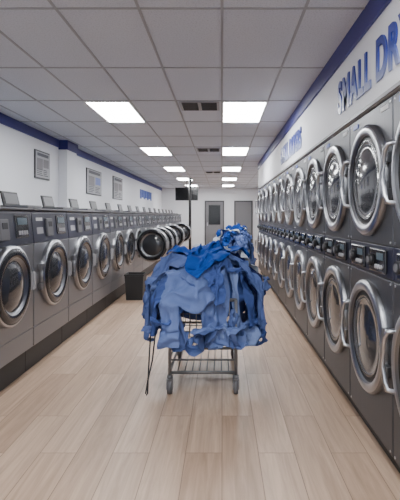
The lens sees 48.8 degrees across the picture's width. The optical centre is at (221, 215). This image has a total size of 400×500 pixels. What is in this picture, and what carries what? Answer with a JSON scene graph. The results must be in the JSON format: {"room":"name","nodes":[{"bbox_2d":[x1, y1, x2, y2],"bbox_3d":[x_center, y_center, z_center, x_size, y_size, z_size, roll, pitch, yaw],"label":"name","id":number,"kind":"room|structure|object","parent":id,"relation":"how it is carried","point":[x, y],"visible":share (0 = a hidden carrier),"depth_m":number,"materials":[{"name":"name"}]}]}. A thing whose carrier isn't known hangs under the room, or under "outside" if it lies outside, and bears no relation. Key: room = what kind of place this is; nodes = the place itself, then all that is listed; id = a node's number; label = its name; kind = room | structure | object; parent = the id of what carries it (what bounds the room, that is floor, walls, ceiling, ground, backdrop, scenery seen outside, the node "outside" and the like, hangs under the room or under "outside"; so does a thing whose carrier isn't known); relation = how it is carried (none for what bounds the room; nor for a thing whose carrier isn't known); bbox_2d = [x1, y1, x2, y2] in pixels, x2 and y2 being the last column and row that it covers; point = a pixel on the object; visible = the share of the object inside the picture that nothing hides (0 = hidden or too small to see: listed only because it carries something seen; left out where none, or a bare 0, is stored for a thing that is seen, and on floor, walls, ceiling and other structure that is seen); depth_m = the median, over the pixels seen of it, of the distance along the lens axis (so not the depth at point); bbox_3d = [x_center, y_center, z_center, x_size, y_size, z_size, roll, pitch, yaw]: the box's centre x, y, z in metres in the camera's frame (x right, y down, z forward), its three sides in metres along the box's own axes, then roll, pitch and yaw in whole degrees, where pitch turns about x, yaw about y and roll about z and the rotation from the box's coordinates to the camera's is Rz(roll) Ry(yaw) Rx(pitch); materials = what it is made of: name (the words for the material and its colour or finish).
{"room":"laundry","nodes":[
{"label":"laundry","id":0,"kind":"room"},
{"bbox_2d":[58,140,77,206],"bbox_3d":[-2.720,0.050,7.800,0.160,2.700,0.540,0,0,0],"label":"wall column","id":1,"kind":"structure","parent":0,"point":[68,150],"depth_m":7.58,"materials":[{"name":"white paint"}]},
{"bbox_2d":[0,123,161,212],"bbox_3d":[-2.875,0.050,8.700,0.150,2.700,23.700,0,0,0],"label":"wall","id":2,"kind":"structure","parent":0,"point":[17,148],"depth_m":7.02,"materials":[{"name":"white paint"}]},
{"bbox_2d":[0,112,59,147],"bbox_3d":[-2.790,-1.235,2.275,0.020,0.130,10.550,0,0,0],"label":"trim","id":3,"kind":"structure","parent":2,"relation":"attached to","point":[5,120],"depth_m":6.29,"materials":[{"name":"blue paint"}]},
{"bbox_2d":[34,149,49,180],"bbox_3d":[-2.787,-0.785,6.825,0.026,0.430,0.550,0,0,0],"label":"poster","id":4,"kind":"object","parent":2,"relation":"attached to","point":[41,159],"visible":1,"depth_m":6.77,"materials":[{"name":"grey paper"}]},
{"bbox_2d":[86,167,100,195],"bbox_3d":[-2.787,-0.730,9.600,0.026,0.540,1.100,0,0,0],"label":"poster","id":5,"kind":"object","parent":2,"relation":"attached to","point":[93,177],"visible":1,"depth_m":9.50,"materials":[{"name":"grey paper"}]},
{"bbox_2d":[112,176,122,199],"bbox_3d":[-2.787,-0.735,11.775,0.026,0.590,1.050,0,0,0],"label":"poster","id":6,"kind":"object","parent":2,"relation":"attached to","point":[117,183],"visible":1,"depth_m":11.68,"materials":[{"name":"grey paper"}]},
{"bbox_2d":[77,149,161,190],"bbox_3d":[-2.790,-1.235,14.225,0.020,0.130,12.350,0,0,0],"label":"trim","id":7,"kind":"structure","parent":2,"relation":"attached to","point":[81,153],"depth_m":11.07,"materials":[{"name":"blue paint"}]},
{"bbox_2d":[140,189,151,200],"bbox_3d":[-2.790,-0.760,16.205,0.020,0.320,2.410,0,0,0],"label":"wall sign mark","id":8,"kind":"object","parent":2,"relation":"attached to","point":[144,194],"visible":1,"depth_m":16.08,"materials":[{"name":"blue"}]},
{"bbox_2d":[0,0,369,187],"bbox_3d":[-0.470,-1.350,8.700,4.960,0.100,23.700,0,0,0],"label":"ceiling","id":9,"kind":"structure","parent":0,"point":[117,38],"depth_m":3.88,"materials":[{"name":"tile"}]},
{"bbox_2d":[83,101,145,122],"bbox_3d":[-1.300,-1.288,5.500,0.520,0.012,1.100,0,0,0],"label":"ceiling light","id":10,"kind":"object","parent":9,"relation":"in","point":[111,111],"depth_m":5.42,"materials":[{"name":"white plastic"}]},
{"bbox_2d":[139,147,172,155],"bbox_3d":[-1.300,-1.288,8.800,0.520,0.012,1.100,0,0,0],"label":"ceiling light","id":11,"kind":"object","parent":9,"relation":"in","point":[150,151],"depth_m":8.79,"materials":[{"name":"white plastic"}]},
{"bbox_2d":[163,167,184,170],"bbox_3d":[-1.300,-1.288,12.100,0.520,0.012,1.100,0,0,0],"label":"ceiling light","id":12,"kind":"object","parent":9,"relation":"in","point":[166,168],"depth_m":11.93,"materials":[{"name":"white plastic"}]},
{"bbox_2d":[0,0,364,187],"bbox_3d":[-0.470,-1.297,8.700,4.660,0.006,23.400,0,0,0],"label":"grid","id":13,"kind":"object","parent":9,"relation":"attached to","point":[53,7],"depth_m":3.89,"materials":[{"name":"grey metal"}]},
{"bbox_2d":[176,178,192,180],"bbox_3d":[-1.300,-1.288,15.400,0.520,0.012,1.100,0,0,0],"label":"ceiling light","id":14,"kind":"object","parent":9,"relation":"in","point":[180,179],"depth_m":15.53,"materials":[{"name":"white plastic"}]},
{"bbox_2d":[175,184,197,200],"bbox_3d":[-1.440,-0.965,17.944,0.920,0.670,0.102,0,0,0],"label":"television","id":15,"kind":"object","parent":9,"relation":"hanging from","point":[181,194],"visible":1,"depth_m":17.89,"materials":[{"name":"black"}]},
{"bbox_2d":[179,102,219,110],"bbox_3d":[-0.260,-1.287,5.180,0.460,0.014,0.400,0,0,0],"label":"ceiling vent","id":16,"kind":"object","parent":9,"relation":"in","point":[185,106],"visible":1,"depth_m":5.15,"materials":[{"name":"grey plastic"}]},
{"bbox_2d":[196,148,219,151],"bbox_3d":[-0.260,-1.287,8.600,0.460,0.014,0.400,0,0,0],"label":"ceiling vent","id":17,"kind":"object","parent":9,"relation":"in","point":[198,149],"visible":1,"depth_m":8.52,"materials":[{"name":"grey plastic"}]},
{"bbox_2d":[222,178,236,180],"bbox_3d":[0.260,-1.288,15.400,0.520,0.012,1.100,0,0,0],"label":"ceiling light","id":18,"kind":"object","parent":9,"relation":"in","point":[223,179],"depth_m":15.53,"materials":[{"name":"white plastic"}]},
{"bbox_2d":[222,167,241,170],"bbox_3d":[0.260,-1.288,12.100,0.520,0.012,1.100,0,0,0],"label":"ceiling light","id":19,"kind":"object","parent":9,"relation":"in","point":[223,168],"depth_m":11.93,"materials":[{"name":"white plastic"}]},
{"bbox_2d":[222,147,249,155],"bbox_3d":[0.260,-1.288,8.800,0.520,0.012,1.100,0,0,0],"label":"ceiling light","id":20,"kind":"object","parent":9,"relation":"in","point":[226,151],"depth_m":8.79,"materials":[{"name":"white plastic"}]},
{"bbox_2d":[222,101,267,122],"bbox_3d":[0.260,-1.288,5.500,0.520,0.012,1.100,0,0,0],"label":"ceiling light","id":21,"kind":"object","parent":9,"relation":"in","point":[232,111],"depth_m":5.42,"materials":[{"name":"white plastic"}]},
{"bbox_2d":[0,246,399,499],"bbox_3d":[-0.470,1.450,8.700,4.960,0.100,23.700,0,0,0],"label":"floor","id":22,"kind":"structure","parent":0,"point":[81,423],"depth_m":2.93,"materials":[{"name":"brown wood"}]},
{"bbox_2d":[0,207,35,391],"bbox_3d":[-2.054,0.584,3.500,0.882,1.631,0.892,0,0,0],"label":"washer","id":23,"kind":"object","parent":22,"relation":"on","point":[17,275],"visible":1,"depth_m":3.57,"materials":[{"name":"grey metal"}]},
{"bbox_2d":[0,191,71,371],"bbox_3d":[-2.054,0.584,4.400,0.882,1.631,0.892,0,0,0],"label":"washer","id":24,"kind":"object","parent":22,"relation":"on","point":[52,267],"visible":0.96,"depth_m":4.25,"materials":[{"name":"grey metal"}]},
{"bbox_2d":[40,195,95,342],"bbox_3d":[-2.054,0.584,5.300,0.882,1.631,0.892,0,0,0],"label":"washer","id":25,"kind":"object","parent":22,"relation":"on","point":[79,226],"visible":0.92,"depth_m":5.15,"materials":[{"name":"grey metal"}]},
{"bbox_2d":[68,199,112,322],"bbox_3d":[-2.054,0.584,6.200,0.882,1.631,0.892,0,0,0],"label":"washer","id":26,"kind":"object","parent":22,"relation":"on","point":[101,248],"visible":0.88,"depth_m":6.06,"materials":[{"name":"grey metal"}]},
{"bbox_2d":[89,201,125,307],"bbox_3d":[-2.054,0.584,7.100,0.882,1.631,0.892,0,0,0],"label":"washer","id":27,"kind":"object","parent":22,"relation":"on","point":[117,244],"visible":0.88,"depth_m":6.95,"materials":[{"name":"grey metal"}]},
{"bbox_2d":[105,203,136,296],"bbox_3d":[-2.054,0.584,8.000,0.882,1.631,0.892,0,0,0],"label":"washer","id":28,"kind":"object","parent":22,"relation":"on","point":[127,217],"visible":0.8,"depth_m":7.84,"materials":[{"name":"grey metal"}]},
{"bbox_2d":[124,272,146,299],"bbox_3d":[-1.460,1.185,7.450,0.330,0.430,0.330,0,0,0],"label":"waste bin","id":29,"kind":"object","parent":22,"relation":"on","point":[135,287],"visible":1,"depth_m":7.30,"materials":[{"name":"black plastic"}]},
{"bbox_2d":[117,204,168,271],"bbox_3d":[-1.754,0.584,8.880,1.481,1.631,0.932,0,0,0],"label":"washer","id":30,"kind":"object","parent":22,"relation":"on","point":[152,243],"visible":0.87,"depth_m":8.49,"materials":[{"name":"grey metal"}]},
{"bbox_2d":[127,205,173,271],"bbox_3d":[-1.754,0.584,9.780,1.481,1.631,0.932,0,0,0],"label":"washer","id":31,"kind":"object","parent":22,"relation":"on","point":[145,219],"visible":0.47,"depth_m":9.44,"materials":[{"name":"grey metal"}]},
{"bbox_2d":[142,207,159,270],"bbox_3d":[-2.054,0.584,11.600,0.882,1.631,0.892,0,0,0],"label":"washer","id":32,"kind":"object","parent":22,"relation":"on","point":[156,215],"visible":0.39,"depth_m":11.44,"materials":[{"name":"grey metal"}]},
{"bbox_2d":[135,206,177,274],"bbox_3d":[-1.754,0.584,10.680,1.481,1.631,0.932,0,0,0],"label":"washer","id":33,"kind":"object","parent":22,"relation":"on","point":[151,215],"visible":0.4,"depth_m":10.39,"materials":[{"name":"grey metal"}]},
{"bbox_2d":[153,208,168,225],"bbox_3d":[-2.054,0.584,13.400,0.882,1.631,0.892,0,0,0],"label":"washer","id":34,"kind":"object","parent":22,"relation":"on","point":[165,215],"visible":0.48,"depth_m":13.24,"materials":[{"name":"grey metal"}]},
{"bbox_2d":[158,209,171,255],"bbox_3d":[-2.054,0.584,14.300,0.882,1.631,0.892,0,0,0],"label":"washer","id":35,"kind":"object","parent":22,"relation":"on","point":[168,215],"visible":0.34,"depth_m":14.14,"materials":[{"name":"grey metal"}]},
{"bbox_2d":[148,208,184,261],"bbox_3d":[-1.754,0.584,12.480,1.481,1.631,0.932,0,0,0],"label":"washer","id":36,"kind":"object","parent":22,"relation":"on","point":[181,235],"visible":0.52,"depth_m":12.07,"materials":[{"name":"grey metal"}]},
{"bbox_2d":[165,210,176,224],"bbox_3d":[-2.054,0.584,16.100,0.882,1.631,0.892,0,0,0],"label":"washer","id":37,"kind":"object","parent":22,"relation":"on","point":[175,217],"visible":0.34,"depth_m":15.93,"materials":[{"name":"grey metal"}]},
{"bbox_2d":[168,210,178,223],"bbox_3d":[-2.054,0.584,17.000,0.882,1.631,0.892,0,0,0],"label":"washer","id":38,"kind":"object","parent":22,"relation":"on","point":[177,215],"visible":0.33,"depth_m":16.83,"materials":[{"name":"grey metal"}]},
{"bbox_2d":[162,209,191,253],"bbox_3d":[-1.754,0.584,15.180,1.481,1.631,0.932,0,0,0],"label":"washer","id":39,"kind":"object","parent":22,"relation":"on","point":[186,228],"visible":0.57,"depth_m":14.77,"materials":[{"name":"grey metal"}]},
{"bbox_2d":[188,178,192,249],"bbox_3d":[-1.090,0.050,15.000,0.180,2.700,0.180,0,0,0],"label":"support pole","id":40,"kind":"object","parent":22,"relation":"on","point":[188,178],"visible":0.44,"depth_m":14.96,"materials":[{"name":"black metal"}]},
{"bbox_2d":[166,298,239,393],"bbox_3d":[-0.150,1.024,3.892,0.576,0.753,0.960,0,0,0],"label":"cart","id":41,"kind":"object","parent":22,"relation":"on","point":[234,352],"visible":0.41,"depth_m":3.46,"materials":[{"name":"silver metal"}]},
{"bbox_2d":[141,240,270,356],"bbox_3d":[-0.149,0.618,3.871,1.143,0.825,1.357,0,0,0],"label":"pile","id":42,"kind":"object","parent":41,"relation":"on","point":[203,279],"visible":0.98,"depth_m":3.41,"materials":[{"name":"blue fabric"}]},
{"bbox_2d":[145,314,157,395],"bbox_3d":[-0.549,1.076,3.424,0.103,0.634,0.044,0,0,-15],"label":"cord","id":43,"kind":"object","parent":42,"relation":"hanging from","point":[149,371],"visible":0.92,"depth_m":3.41,"materials":[{"name":"black rubber"}]},
{"bbox_2d":[255,189,262,274],"bbox_3d":[1.333,0.375,10.585,1.026,2.050,0.779,0,0,0],"label":"dryer","id":44,"kind":"object","parent":22,"relation":"on","point":[259,193],"visible":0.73,"depth_m":10.66,"materials":[{"name":"grey metal"}]},
{"bbox_2d":[258,186,264,274],"bbox_3d":[1.333,0.375,9.800,1.026,2.050,0.779,0,0,0],"label":"dryer","id":45,"kind":"object","parent":22,"relation":"on","point":[262,188],"visible":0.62,"depth_m":9.80,"materials":[{"name":"grey metal"}]},
{"bbox_2d":[261,183,269,283],"bbox_3d":[1.333,0.375,9.015,1.026,2.050,0.779,0,0,0],"label":"dryer","id":46,"kind":"object","parent":22,"relation":"on","point":[266,225],"visible":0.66,"depth_m":9.00,"materials":[{"name":"grey metal"}]},
{"bbox_2d":[264,180,275,293],"bbox_3d":[1.333,0.375,8.230,1.026,2.050,0.779,0,0,0],"label":"dryer","id":47,"kind":"object","parent":22,"relation":"on","point":[269,215],"visible":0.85,"depth_m":8.24,"materials":[{"name":"grey metal"}]},
{"bbox_2d":[268,176,281,301],"bbox_3d":[1.333,0.375,7.445,1.026,2.050,0.779,0,0,0],"label":"dryer","id":48,"kind":"object","parent":22,"relation":"on","point":[275,244],"visible":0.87,"depth_m":7.41,"materials":[{"name":"grey metal"}]},
{"bbox_2d":[274,171,289,313],"bbox_3d":[1.333,0.375,6.660,1.026,2.050,0.779,0,0,0],"label":"dryer","id":49,"kind":"object","parent":22,"relation":"on","point":[282,178],"visible":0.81,"depth_m":6.62,"materials":[{"name":"grey metal"}]},
{"bbox_2d":[280,165,299,327],"bbox_3d":[1.333,0.375,5.875,1.026,2.050,0.779,0,0,0],"label":"dryer","id":50,"kind":"object","parent":22,"relation":"on","point":[289,257],"visible":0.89,"depth_m":5.84,"materials":[{"name":"grey metal"}]},
{"bbox_2d":[289,156,312,346],"bbox_3d":[1.333,0.375,5.090,1.026,2.050,0.779,0,0,0],"label":"dryer","id":51,"kind":"object","parent":22,"relation":"on","point":[300,260],"visible":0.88,"depth_m":5.04,"materials":[{"name":"grey metal"}]},
{"bbox_2d":[300,144,330,372],"bbox_3d":[1.333,0.375,4.305,1.026,2.050,0.779,0,0,0],"label":"dryer","id":52,"kind":"object","parent":22,"relation":"on","point":[315,270],"visible":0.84,"depth_m":4.23,"materials":[{"name":"grey metal"}]},
{"bbox_2d":[316,126,357,411],"bbox_3d":[1.333,0.375,3.520,1.026,2.050,0.779,0,0,0],"label":"dryer","id":53,"kind":"object","parent":22,"relation":"on","point":[336,284],"visible":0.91,"depth_m":3.43,"materials":[{"name":"grey metal"}]},
{"bbox_2d":[340,96,399,472],"bbox_3d":[1.333,0.375,2.735,1.026,2.050,0.779,0,0,0],"label":"dryer","id":54,"kind":"object","parent":22,"relation":"on","point":[371,253],"visible":0.84,"depth_m":2.63,"materials":[{"name":"grey metal"}]},
{"bbox_2d":[380,91,399,466],"bbox_3d":[1.333,0.375,1.950,1.026,2.050,0.779,0,0,0],"label":"dryer","id":55,"kind":"object","parent":22,"relation":"on","point":[395,166],"visible":1,"depth_m":2.25,"materials":[{"name":"grey metal"}]},
{"bbox_2d":[162,188,259,245],"bbox_3d":[-0.470,0.050,20.475,4.660,2.700,0.150,0,0,0],"label":"wall","id":56,"kind":"structure","parent":0,"point":[228,195],"depth_m":20.40,"materials":[{"name":"white paint"}]},
{"bbox_2d":[205,201,223,244],"bbox_3d":[-0.350,0.345,20.356,0.900,2.110,0.080,0,0,0],"label":"door","id":57,"kind":"structure","parent":56,"relation":"in","point":[214,210],"depth_m":20.36,"materials":[{"name":"grey metal"}]},
{"bbox_2d":[234,201,252,242],"bbox_3d":[0.990,0.345,20.356,0.860,2.110,0.080,0,0,0],"label":"door","id":58,"kind":"structure","parent":56,"relation":"in","point":[243,210],"depth_m":20.36,"materials":[{"name":"grey metal"}]},
{"bbox_2d":[258,0,399,188],"bbox_3d":[1.385,-0.983,4.000,0.950,0.635,14.000,0,0,0],"label":"wall","id":59,"kind":"structure","parent":0,"point":[321,117],"depth_m":3.44,"materials":[{"name":"white paint"}]},
{"bbox_2d":[281,126,301,164],"bbox_3d":[0.903,-0.902,5.877,0.010,0.251,1.742,0,0,0],"label":"sign","id":60,"kind":"object","parent":59,"relation":"attached to","point":[295,138],"visible":1,"depth_m":5.61,"materials":[{"name":"blue plastic"}]},
{"bbox_2d":[258,0,391,169],"bbox_3d":[0.900,-1.228,4.010,0.020,0.145,14.020,0,0,0],"label":"trim","id":61,"kind":"structure","parent":59,"relation":"attached to","point":[373,9],"depth_m":3.42,"materials":[{"name":"blue paint"}]},
{"bbox_2d":[258,81,399,188],"bbox_3d":[0.904,-0.675,4.000,0.012,0.020,14.000,0,0,0],"label":"trim","id":62,"kind":"structure","parent":59,"relation":"attached to","point":[397,84],"depth_m":3.08,"materials":[{"name":"grey plastic"}]},
{"bbox_2d":[338,52,370,114],"bbox_3d":[0.903,-0.899,3.026,0.010,0.259,0.731,0,0,0],"label":"sign","id":63,"kind":"object","parent":59,"relation":"attached to","point":[347,93],"depth_m":3.03,"materials":[{"name":"blue plastic"}]},
{"bbox_2d":[376,13,399,82],"bbox_3d":[0.903,-0.898,2.392,0.010,0.254,0.331,0,0,0],"label":"sign","id":64,"kind":"object","parent":59,"relation":"attached to","point":[390,50],"depth_m":2.37,"materials":[{"name":"blue plastic"}]},
{"bbox_3d":[0.221,1.024,8.888,0.576,0.753,0.960,0,0,-6],"label":"cart","id":65,"kind":"object","parent":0,"visible":0},
{"bbox_2d":[209,226,256,264],"bbox_3d":[0.219,0.614,8.907,0.982,0.841,1.155,0,0,-6],"label":"pile","id":66,"kind":"object","parent":65,"relation":"on","point":[229,237],"visible":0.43,"depth_m":8.66,"materials":[{"name":"blue fabric"}]},
{"bbox_3d":[0.380,1.024,12.212,0.576,0.753,0.960,0,0,0],"label":"cart","id":67,"kind":"object","parent":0,"visible":0},
{"bbox_2d":[228,224,252,239],"bbox_3d":[0.382,0.614,12.193,0.929,0.841,1.087,0,0,0],"label":"pile","id":68,"kind":"object","parent":67,"relation":"in","point":[237,226],"visible":0.11,"depth_m":12.09,"materials":[{"name":"blue fabric"}]}
]}

